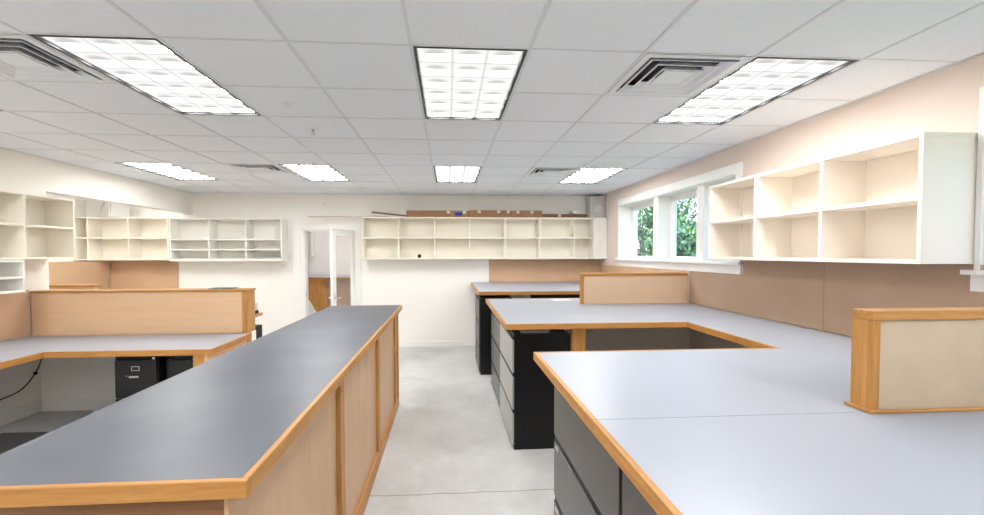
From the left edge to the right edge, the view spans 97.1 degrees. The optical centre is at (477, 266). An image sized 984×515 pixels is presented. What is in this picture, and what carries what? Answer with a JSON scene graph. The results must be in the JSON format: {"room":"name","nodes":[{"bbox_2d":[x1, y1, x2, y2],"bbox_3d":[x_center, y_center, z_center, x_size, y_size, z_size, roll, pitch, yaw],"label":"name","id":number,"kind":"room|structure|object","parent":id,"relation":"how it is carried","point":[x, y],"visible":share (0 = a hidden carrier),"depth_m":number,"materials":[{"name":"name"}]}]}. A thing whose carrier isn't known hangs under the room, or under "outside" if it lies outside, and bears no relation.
{"room":"office","nodes":[
{"label":"office","id":0,"kind":"room"},
{"bbox_2d":[46,193,87,261],"bbox_3d":[-5.777,0.112,5.312,1.700,2.862,4.380,0,2,-4],"label":"wall","id":1,"kind":"structure","parent":0,"point":[79,203],"depth_m":7.21,"materials":[{"name":"paint"}]},
{"bbox_2d":[0,148,193,412],"bbox_3d":[-4.645,0.201,2.334,0.150,2.862,10.480,0,2,-4],"label":"wall","id":2,"kind":"structure","parent":0,"point":[19,172],"depth_m":4.77,"materials":[{"name":"paint"}]},
{"bbox_2d":[0,260,25,293],"bbox_3d":[-4.472,0.128,3.101,0.299,0.311,2.230,0,2,-4],"label":"wall shelf unit","id":3,"kind":"object","parent":2,"relation":"attached to","point":[12,272],"visible":1,"depth_m":4.20,"materials":[{"name":"white wood"}]},
{"bbox_2d":[0,290,30,340],"bbox_3d":[-4.615,0.528,3.138,0.015,0.480,2.860,0,2,-4],"label":"tackboard","id":4,"kind":"object","parent":2,"relation":"attached to","point":[14,307],"visible":1,"depth_m":4.40,"materials":[{"name":"beige fabric"}]},
{"bbox_2d":[0,400,38,426],"bbox_3d":[-4.460,1.611,0.910,0.014,0.130,7.530,0,2,-4],"label":"baseboard","id":5,"kind":"structure","parent":2,"relation":"attached to","point":[12,415],"depth_m":4.45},
{"bbox_2d":[0,189,75,259],"bbox_3d":[-4.493,-0.365,3.377,0.299,0.650,2.815,0,2,-4],"label":"wall shelf unit","id":6,"kind":"object","parent":2,"relation":"attached to","point":[32,226],"visible":1,"depth_m":4.60,"materials":[{"name":"white wood"}]},
{"bbox_2d":[0,346,554,514],"bbox_3d":[-1.950,1.622,4.177,9.170,0.100,13.900,0,2,-4],"label":"floor","id":7,"kind":"structure","parent":0,"point":[449,450],"depth_m":3.72,"materials":[{"name":"concrete"}]},
{"bbox_2d":[0,432,48,453],"bbox_3d":[-3.777,1.598,3.273,1.300,0.007,1.750,0,2,-4],"label":"floor mat","id":8,"kind":"object","parent":7,"relation":"on","point":[8,441],"visible":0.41,"depth_m":3.97,"materials":[{"name":"grey rubber"}]},
{"bbox_2d":[49,284,101,288],"bbox_3d":[-5.281,0.885,5.640,0.710,1.295,0.120,0,2,-4],"label":"divider","id":9,"kind":"object","parent":7,"relation":"on","point":[71,286],"depth_m":5.58,"materials":[{"name":"brown wood"}]},
{"bbox_2d":[0,333,251,368],"bbox_3d":[-3.466,1.192,3.032,2.250,0.834,3.250,0,2,-4],"label":"countertop","id":10,"kind":"structure","parent":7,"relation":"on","point":[203,348],"depth_m":4.09,"materials":[{"name":"laminate"}]},
{"bbox_2d":[0,358,42,399],"bbox_3d":[-4.630,1.085,4.330,0.035,0.585,0.616,0,2,6],"label":"power cable","id":11,"kind":"object","parent":10,"relation":"hanging from","point":[35,372],"visible":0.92,"depth_m":4.48,"materials":[{"name":"black plastic"}]},
{"bbox_2d":[115,356,165,401],"bbox_3d":[-3.152,1.190,4.292,0.380,0.760,0.680,0,2,-4],"label":"file cabinet","id":12,"kind":"object","parent":7,"relation":"on","point":[133,374],"visible":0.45,"depth_m":3.98,"materials":[{"name":"black metal"}]},
{"bbox_2d":[29,288,255,410],"bbox_3d":[-3.606,0.904,4.756,2.210,1.306,0.215,0,2,-4],"label":"divider","id":13,"kind":"object","parent":7,"relation":"on","point":[73,383],"visible":0.65,"depth_m":4.68,"materials":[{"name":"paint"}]},
{"bbox_2d":[208,287,237,288],"bbox_3d":[-2.812,0.241,4.798,0.255,0.012,0.171,0,2,-4],"label":"pile","id":14,"kind":"object","parent":13,"relation":"on","point":[214,287],"visible":1,"depth_m":4.80,"materials":[{"name":"white paper"}]},
{"bbox_2d":[166,355,192,379],"bbox_3d":[-2.789,1.197,4.377,0.335,0.740,0.560,0,2,-4],"label":"file cabinet","id":15,"kind":"object","parent":7,"relation":"on","point":[175,365],"visible":0.11,"depth_m":4.09,"materials":[{"name":"black metal"}]},
{"bbox_2d":[0,305,401,514],"bbox_3d":[-1.110,1.048,2.979,0.785,1.116,3.770,0,2,-4],"label":"countertop","id":16,"kind":"structure","parent":7,"relation":"on","point":[297,418],"depth_m":1.59,"materials":[{"name":"laminate"}]},
{"bbox_2d":[255,324,261,338],"bbox_3d":[-3.366,1.194,6.460,0.200,0.620,0.286,0,2,-4],"label":"computer tower","id":17,"kind":"object","parent":7,"relation":"on","point":[258,327],"visible":0.11,"depth_m":6.49,"materials":[{"name":"black plastic"}]},
{"bbox_2d":[308,299,315,314],"bbox_3d":[-3.409,0.866,9.028,0.670,1.120,0.020,0,2,-4],"label":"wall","id":18,"kind":"structure","parent":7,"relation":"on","point":[312,310],"depth_m":9.02,"materials":[{"name":"white paint"}]},
{"bbox_2d":[308,275,350,311],"bbox_3d":[-3.307,0.808,10.241,2.000,1.161,0.870,0,2,-4],"label":"cabinet","id":19,"kind":"object","parent":7,"relation":"on","point":[319,286],"depth_m":9.84,"materials":[{"name":"laminate"}]},
{"bbox_2d":[475,293,512,374],"bbox_3d":[0.218,0.962,6.485,0.473,1.070,0.889,0,2,-4],"label":"file cabinet","id":20,"kind":"object","parent":7,"relation":"on","point":[483,334],"visible":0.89,"depth_m":6.04,"materials":[{"name":"black metal"}]},
{"bbox_2d":[471,282,579,297],"bbox_3d":[1.124,0.382,6.998,2.380,0.134,1.920,0,2,-4],"label":"countertop","id":21,"kind":"structure","parent":20,"relation":"on","point":[534,289],"depth_m":6.35,"materials":[{"name":"laminate"}]},
{"bbox_2d":[491,312,499,406],"bbox_3d":[0.448,1.038,5.122,0.508,1.000,0.904,0,2,-4],"label":"file cabinet","id":22,"kind":"object","parent":7,"relation":"on","point":[495,324],"visible":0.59,"depth_m":5.04,"materials":[{"name":"black metal"}]},
{"bbox_2d":[500,323,569,449],"bbox_3d":[0.511,1.066,4.202,0.508,1.000,0.919,0,2,-4],"label":"file cabinet","id":23,"kind":"object","parent":7,"relation":"on","point":[526,393],"visible":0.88,"depth_m":3.74,"materials":[{"name":"black metal"}]},
{"bbox_2d":[554,386,621,514],"bbox_3d":[0.680,1.107,1.956,0.473,1.055,0.914,0,2,-4],"label":"file cabinet","id":24,"kind":"object","parent":7,"relation":"on","point":[587,480],"visible":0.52,"depth_m":1.91,"materials":[{"name":"black metal"}]},
{"bbox_2d":[622,471,657,514],"bbox_3d":[0.744,1.135,1.028,0.473,1.055,0.914,0,2,-4],"label":"file cabinet","id":25,"kind":"object","parent":7,"relation":"on","point":[633,502],"visible":0.07,"depth_m":1.37,"materials":[{"name":"black metal"}]},
{"bbox_2d":[592,411,983,514],"bbox_3d":[1.582,0.578,1.037,2.285,0.046,1.156,0,2,-4],"label":"countertop","id":26,"kind":"structure","parent":25,"relation":"on","point":[856,463],"depth_m":1.23,"materials":[{"name":"laminate"}]},
{"bbox_2d":[486,298,863,431],"bbox_3d":[1.391,1.025,3.667,2.330,1.111,4.080,0,2,-4],"label":"countertop","id":27,"kind":"structure","parent":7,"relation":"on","point":[625,360],"depth_m":2.36,"materials":[{"name":"laminate"}]},
{"bbox_2d":[519,329,549,332],"bbox_3d":[0.495,0.566,3.862,0.270,0.020,0.212,0,2,-4],"label":"paper stack","id":28,"kind":"object","parent":27,"relation":"on","point":[536,330],"visible":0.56,"depth_m":3.78,"materials":[{"name":"white paper"}]},
{"bbox_2d":[549,299,572,300],"bbox_3d":[1.033,0.418,5.399,0.276,0.007,0.175,0,2,-9],"label":"paper stack","id":29,"kind":"object","parent":27,"relation":"on","point":[549,299],"visible":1,"depth_m":5.38,"materials":[{"name":"white paper"}]},
{"bbox_2d":[580,272,687,303],"bbox_3d":[1.822,0.252,5.082,1.270,0.356,0.070,0,2,-4],"label":"divider","id":30,"kind":"object","parent":27,"relation":"on","point":[663,287],"visible":1,"depth_m":5.06,"materials":[{"name":"brown wood"}]},
{"bbox_2d":[844,307,983,413],"bbox_3d":[2.057,0.347,1.674,1.269,0.374,0.109,0,2,-4],"label":"divider","id":31,"kind":"object","parent":27,"relation":"on","point":[904,360],"visible":1,"depth_m":1.62,"materials":[{"name":"brown wood"}]},
{"bbox_3d":[-4.732,1.110,6.342,2.940,0.801,0.370,0,2,-4],"label":"desk","id":32,"kind":"object","parent":7,"relation":"on","visible":0},
{"bbox_2d":[255,303,258,313],"bbox_3d":[-3.345,0.624,6.407,0.140,0.160,0.200,0,2,-4],"label":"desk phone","id":33,"kind":"object","parent":32,"relation":"on","point":[256,304],"visible":0.27,"depth_m":6.45,"materials":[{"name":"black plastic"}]},
{"bbox_2d":[308,231,349,274],"bbox_3d":[-2.871,0.000,10.783,3.250,2.742,0.100,0,2,-4],"label":"wall","id":34,"kind":"structure","parent":0,"point":[319,264],"depth_m":10.67,"materials":[{"name":"paint"}]},
{"bbox_2d":[308,231,315,256],"bbox_3d":[-4.170,-0.548,10.476,0.400,0.620,0.299,0,2,-4],"label":"wall shelf unit","id":35,"kind":"object","parent":34,"relation":"attached to","point":[311,234],"visible":0.41,"depth_m":10.57,"materials":[{"name":"white wood"}]},
{"bbox_2d":[86,193,600,345],"bbox_3d":[-2.256,0.029,7.818,9.070,2.862,0.140,0,2,-4],"label":"wall","id":36,"kind":"structure","parent":0,"point":[436,297],"depth_m":7.78,"materials":[{"name":"paint"}]},
{"bbox_2d":[73,217,169,259],"bbox_3d":[-5.915,-0.463,7.330,1.503,0.712,0.299,0,2,-4],"label":"wall shelf unit","id":37,"kind":"object","parent":36,"relation":"attached to","point":[96,238],"visible":0.79,"depth_m":7.42,"materials":[{"name":"white wood"}]},
{"bbox_2d":[107,202,129,216],"bbox_3d":[-6.022,-0.967,7.273,0.259,0.300,0.273,2,2,44],"label":"box","id":38,"kind":"object","parent":37,"relation":"on","point":[113,209],"visible":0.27,"depth_m":7.19,"materials":[{"name":"white cardboard"}]},
{"bbox_2d":[107,202,109,216],"bbox_3d":[-6.105,-0.962,7.187,0.236,0.288,0.033,2,2,44],"label":"speaker grille","id":39,"kind":"object","parent":38,"relation":"attached to","point":[108,208],"depth_m":7.19,"materials":[{"name":"white plastic"}]},
{"bbox_2d":[110,261,178,288],"bbox_3d":[-5.752,0.239,7.505,1.110,0.675,0.015,0,2,-4],"label":"tackboard","id":40,"kind":"object","parent":36,"relation":"attached to","point":[124,274],"visible":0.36,"depth_m":7.49,"materials":[{"name":"brown fabric"}]},
{"bbox_2d":[169,218,287,259],"bbox_3d":[-4.253,-0.464,7.455,1.820,0.702,0.279,0,2,-4],"label":"wall shelf unit","id":41,"kind":"object","parent":36,"relation":"attached to","point":[189,238],"visible":1,"depth_m":7.55,"materials":[{"name":"white wood"}]},
{"bbox_2d":[254,257,280,258],"bbox_3d":[-3.605,-0.146,7.489,0.449,0.020,0.254,0,2,-4],"label":"paper stack","id":42,"kind":"object","parent":41,"relation":"on","point":[254,257],"visible":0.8,"depth_m":7.39,"materials":[{"name":"white paper"}]},
{"bbox_2d":[170,260,289,260],"bbox_3d":[-4.232,-0.100,7.457,1.840,0.020,0.299,0,2,-4],"label":"board","id":43,"kind":"object","parent":36,"relation":"attached to","point":[170,260],"visible":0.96,"depth_m":7.31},
{"bbox_2d":[292,223,360,322],"bbox_3d":[-2.549,0.354,7.643,1.205,2.225,0.833,1,2,37],"label":"door","id":44,"kind":"structure","parent":36,"relation":"in","point":[299,230],"depth_m":7.67,"materials":[{"name":"white metal"}]},
{"bbox_2d":[399,341,469,346],"bbox_3d":[-1.101,1.407,7.862,1.930,0.100,0.015,0,2,-4],"label":"baseboard","id":45,"kind":"structure","parent":36,"relation":"attached to","point":[412,343],"depth_m":7.88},
{"bbox_2d":[362,217,594,258],"bbox_3d":[0.033,-0.497,7.739,4.070,0.730,0.299,0,2,-4],"label":"wall shelf unit","id":46,"kind":"object","parent":36,"relation":"attached to","point":[382,237],"visible":1,"depth_m":7.84,"materials":[{"name":"white wood"}]},
{"bbox_2d":[308,216,388,216],"bbox_3d":[-2.243,-0.863,7.576,1.390,0.018,0.030,0,2,-4],"label":"wood strip","id":47,"kind":"object","parent":46,"relation":"on","point":[308,216],"visible":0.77,"depth_m":7.56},
{"bbox_2d":[372,211,405,216],"bbox_3d":[-1.546,-0.911,7.567,0.599,0.086,0.040,0,2,-4],"label":"bar","id":48,"kind":"object","parent":46,"relation":"on","point":[372,211],"visible":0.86,"depth_m":7.55,"materials":[{"name":"wood"}]},
{"bbox_2d":[406,210,468,216],"bbox_3d":[-0.710,-0.917,7.654,1.080,0.116,0.182,0,2,-4],"label":"cardboard box","id":49,"kind":"object","parent":46,"relation":"on","point":[409,213],"visible":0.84,"depth_m":7.56,"materials":[{"name":"brown cardboard"}]},
{"bbox_2d":[469,210,510,216],"bbox_3d":[0.203,-0.926,7.722,0.730,0.126,0.211,0,2,-4],"label":"cardboard box","id":50,"kind":"object","parent":46,"relation":"on","point":[472,213],"visible":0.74,"depth_m":7.62,"materials":[{"name":"brown cardboard"}]},
{"bbox_2d":[511,210,541,216],"bbox_3d":[0.851,-0.925,7.762,0.550,0.122,0.221,0,2,-4],"label":"cardboard box","id":51,"kind":"object","parent":46,"relation":"on","point":[517,213],"visible":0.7,"depth_m":7.65,"materials":[{"name":"brown cardboard"}]},
{"bbox_2d":[542,214,586,217],"bbox_3d":[1.533,-0.901,7.829,0.800,0.066,0.221,0,2,-4],"label":"cardboard box","id":52,"kind":"object","parent":46,"relation":"on","point":[543,215],"visible":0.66,"depth_m":7.72,"materials":[{"name":"cardboard"}]},
{"bbox_2d":[569,211,580,213],"bbox_3d":[1.754,-0.965,7.818,0.180,0.060,0.190,0,2,-4],"label":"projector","id":53,"kind":"object","parent":52,"relation":"on","point":[570,212],"visible":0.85,"depth_m":7.75,"materials":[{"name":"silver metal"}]},
{"bbox_2d":[489,259,599,281],"bbox_3d":[1.227,0.079,7.981,2.062,0.410,0.015,0,2,-4],"label":"tackboard","id":54,"kind":"object","parent":36,"relation":"attached to","point":[550,270],"visible":0.8,"depth_m":7.97,"materials":[{"name":"brown fabric"}]},
{"bbox_2d":[594,218,606,258],"bbox_3d":[2.173,-0.505,7.883,0.215,0.730,0.304,0,2,-4],"label":"upper cabinet","id":55,"kind":"object","parent":36,"relation":"attached to","point":[600,223],"visible":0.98,"depth_m":7.73,"materials":[{"name":"white wood"}]},
{"bbox_2d":[587,196,604,217],"bbox_3d":[2.128,-1.062,7.849,0.270,0.385,0.234,0,2,-4],"label":"loudspeaker","id":56,"kind":"object","parent":55,"relation":"on","point":[595,204],"visible":0.95,"depth_m":7.74,"materials":[{"name":"white plastic"}]},
{"bbox_2d":[591,197,603,216],"bbox_3d":[2.135,-1.059,7.742,0.234,0.349,0.008,0,2,-4],"label":"speaker grille","id":57,"kind":"object","parent":56,"relation":"attached to","point":[597,203],"depth_m":7.74,"materials":[{"name":"white plastic"}]},
{"bbox_2d":[0,0,983,195],"bbox_3d":[-1.844,-1.130,2.486,8.970,0.020,10.480,0,2,-4],"label":"ceiling","id":58,"kind":"structure","parent":0,"point":[347,69],"depth_m":2.70,"materials":[{"name":"tile"}]},
{"bbox_2d":[0,34,114,82],"bbox_3d":[-2.490,-1.151,2.350,0.586,0.088,0.586,0,2,-4],"label":"ceiling vent","id":59,"kind":"object","parent":58,"relation":"in","point":[22,58],"visible":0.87,"depth_m":2.42,"materials":[{"name":"metal"}]},
{"bbox_2d":[28,34,260,115],"bbox_3d":[-1.903,-1.174,2.695,0.586,0.093,1.196,0,2,-4],"label":"ceiling light","id":60,"kind":"object","parent":58,"relation":"attached to","point":[147,66],"visible":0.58,"depth_m":2.52,"materials":[{"name":"white plastic"}]},
{"bbox_2d":[114,162,217,179],"bbox_3d":[-3.938,-1.259,5.611,0.586,0.093,1.196,0,2,-4],"label":"ceiling light","id":61,"kind":"object","parent":58,"relation":"attached to","point":[163,169],"visible":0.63,"depth_m":5.56,"materials":[{"name":"white plastic"}]},
{"bbox_2d":[225,164,292,173],"bbox_3d":[-2.700,-1.244,5.391,0.586,0.088,0.586,0,2,-4],"label":"ceiling vent","id":62,"kind":"object","parent":58,"relation":"in","point":[247,168],"visible":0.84,"depth_m":5.36,"materials":[{"name":"metal"}]},
{"bbox_2d":[281,101,292,106],"bbox_3d":[-1.336,-1.135,3.042,0.084,0.020,0.084,0,2,-4],"label":"sprinkler head","id":63,"kind":"object","parent":58,"relation":"attached to","point":[284,103],"visible":1,"depth_m":3.02},
{"bbox_2d":[308,127,317,134],"bbox_3d":[-1.389,-1.138,3.660,0.084,0.052,0.084,0,2,-4],"label":"sprinkler head","id":64,"kind":"object","parent":58,"relation":"attached to","point":[313,129],"visible":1,"depth_m":3.65},
{"bbox_2d":[278,164,350,181],"bbox_3d":[-2.112,-1.267,5.737,0.586,0.093,1.196,0,2,-4],"label":"ceiling light","id":65,"kind":"object","parent":58,"relation":"attached to","point":[308,172],"visible":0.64,"depth_m":5.71,"materials":[{"name":"white plastic"}]},
{"bbox_2d":[434,166,481,182],"bbox_3d":[-0.287,-1.274,5.862,0.586,0.093,1.196,0,2,-4],"label":"ceiling light","id":66,"kind":"object","parent":58,"relation":"attached to","point":[449,174],"visible":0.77,"depth_m":5.88,"materials":[{"name":"white plastic"}]},
{"bbox_2d":[413,46,526,120],"bbox_3d":[-0.077,-1.181,2.821,0.586,0.093,1.196,0,2,-4],"label":"ceiling light","id":67,"kind":"object","parent":58,"relation":"attached to","point":[456,83],"visible":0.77,"depth_m":2.68,"materials":[{"name":"white plastic"}]},
{"bbox_2d":[526,167,579,175],"bbox_3d":[0.952,-1.258,5.642,0.586,0.088,0.586,0,2,-4],"label":"ceiling vent","id":68,"kind":"object","parent":58,"relation":"in","point":[535,171],"visible":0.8,"depth_m":5.65,"materials":[{"name":"metal"}]},
{"bbox_2d":[558,168,626,183],"bbox_3d":[1.539,-1.281,5.988,0.586,0.093,1.196,0,2,-4],"label":"ceiling light","id":69,"kind":"object","parent":58,"relation":"attached to","point":[584,175],"visible":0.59,"depth_m":5.97,"materials":[{"name":"white plastic"}]},
{"bbox_2d":[607,53,751,95],"bbox_3d":[1.161,-1.165,2.601,0.586,0.088,0.586,0,2,-4],"label":"ceiling vent","id":70,"kind":"object","parent":58,"relation":"in","point":[654,74],"visible":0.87,"depth_m":2.58,"materials":[{"name":"metal"}]},
{"bbox_2d":[654,57,858,124],"bbox_3d":[1.748,-1.188,2.946,0.586,0.093,1.196,0,2,-4],"label":"ceiling light","id":71,"kind":"object","parent":58,"relation":"attached to","point":[761,81],"visible":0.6,"depth_m":2.80,"materials":[{"name":"white plastic"}]},
{"bbox_2d":[601,54,983,348],"bbox_3d":[2.781,0.171,2.864,0.300,2.862,10.720,0,2,-4],"label":"wall","id":72,"kind":"structure","parent":0,"point":[947,99],"depth_m":3.09,"materials":[{"name":"paint"}]},
{"bbox_2d":[0,51,983,195],"bbox_3d":[-0.971,-1.123,2.546,7.220,0.007,10.480,0,2,-4],"label":"trim","id":73,"kind":"structure","parent":72,"relation":"attached to","point":[981,53],"depth_m":4.34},
{"bbox_2d":[600,265,684,272],"bbox_3d":[2.365,0.165,6.611,0.015,0.313,2.870,0,2,-4],"label":"tackboard","id":74,"kind":"object","parent":72,"relation":"attached to","point":[603,268],"visible":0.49,"depth_m":6.74,"materials":[{"name":"brown fabric"}]},
{"bbox_2d":[615,162,743,273],"bbox_3d":[2.557,-0.509,5.689,0.355,1.080,3.095,0,2,-4],"label":"window","id":75,"kind":"structure","parent":72,"relation":"in","point":[663,200],"depth_m":5.78,"materials":[{"name":"white wood"}]},
{"bbox_2d":[689,260,824,330],"bbox_3d":[2.533,0.196,4.164,0.015,0.521,1.816,0,2,-4],"label":"tackboard","id":76,"kind":"object","parent":72,"relation":"attached to","point":[790,292],"visible":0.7,"depth_m":3.80,"materials":[{"name":"brown fabric"}]},
{"bbox_2d":[708,132,977,263],"bbox_3d":[2.441,-0.390,3.250,0.319,0.698,1.890,0,2,-4],"label":"wall shelf unit","id":77,"kind":"object","parent":72,"relation":"attached to","point":[911,199],"visible":1,"depth_m":2.90,"materials":[{"name":"white wood"}]},
{"bbox_2d":[823,262,983,336],"bbox_3d":[2.666,0.255,2.227,0.015,0.521,2.060,0,2,-4],"label":"tackboard","id":78,"kind":"object","parent":72,"relation":"attached to","point":[848,286],"visible":0.55,"depth_m":2.77,"materials":[{"name":"beige fabric"}]},
{"bbox_2d":[960,86,983,291],"bbox_3d":[2.878,-0.366,1.017,0.355,1.080,2.685,0,2,-4],"label":"window","id":79,"kind":"structure","parent":72,"relation":"in","point":[976,275],"depth_m":2.29,"materials":[{"name":"white wood"}]},
{"bbox_3d":[-6.354,0.758,5.352,0.350,1.570,4.260,0,2,-4],"label":"ledge","id":80,"kind":"object","parent":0,"visible":0},
{"bbox_2d":[49,261,109,288],"bbox_3d":[-6.225,0.282,6.128,0.015,0.675,2.660,0,2,-4],"label":"tackboard","id":81,"kind":"object","parent":80,"relation":"attached to","point":[79,272],"visible":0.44,"depth_m":6.85,"materials":[{"name":"brown fabric"}]},
{"label":"outside","id":82,"kind":"structure","parent":0,"visible":0},
{"bbox_3d":[20.412,1.527,19.001,36.680,0.100,55.000,0,2,-4],"label":"lawn","id":83,"kind":"structure","parent":82,"visible":0},
{"bbox_2d":[637,200,693,255],"bbox_3d":[6.766,-1.366,17.992,4.766,5.806,3.899,0,2,-4],"label":"leafy tree","id":84,"kind":"object","parent":83,"relation":"on","point":[647,220],"visible":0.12,"depth_m":17.36,"materials":[{"name":"green plant"}]},
{"bbox_2d":[638,197,696,249],"bbox_3d":[11.140,-2.695,24.683,5.706,8.036,5.904,0,2,17],"label":"leafy tree","id":85,"kind":"object","parent":83,"relation":"on","point":[686,211],"visible":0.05,"depth_m":24.08,"materials":[{"name":"green plant"}]},
{"bbox_2d":[641,213,695,256],"bbox_3d":[6.755,-0.187,14.595,3.588,3.666,3.708,0,2,-4],"label":"leafy tree","id":86,"kind":"object","parent":83,"relation":"on","point":[686,244],"visible":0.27,"depth_m":13.84,"materials":[{"name":"green plant"}]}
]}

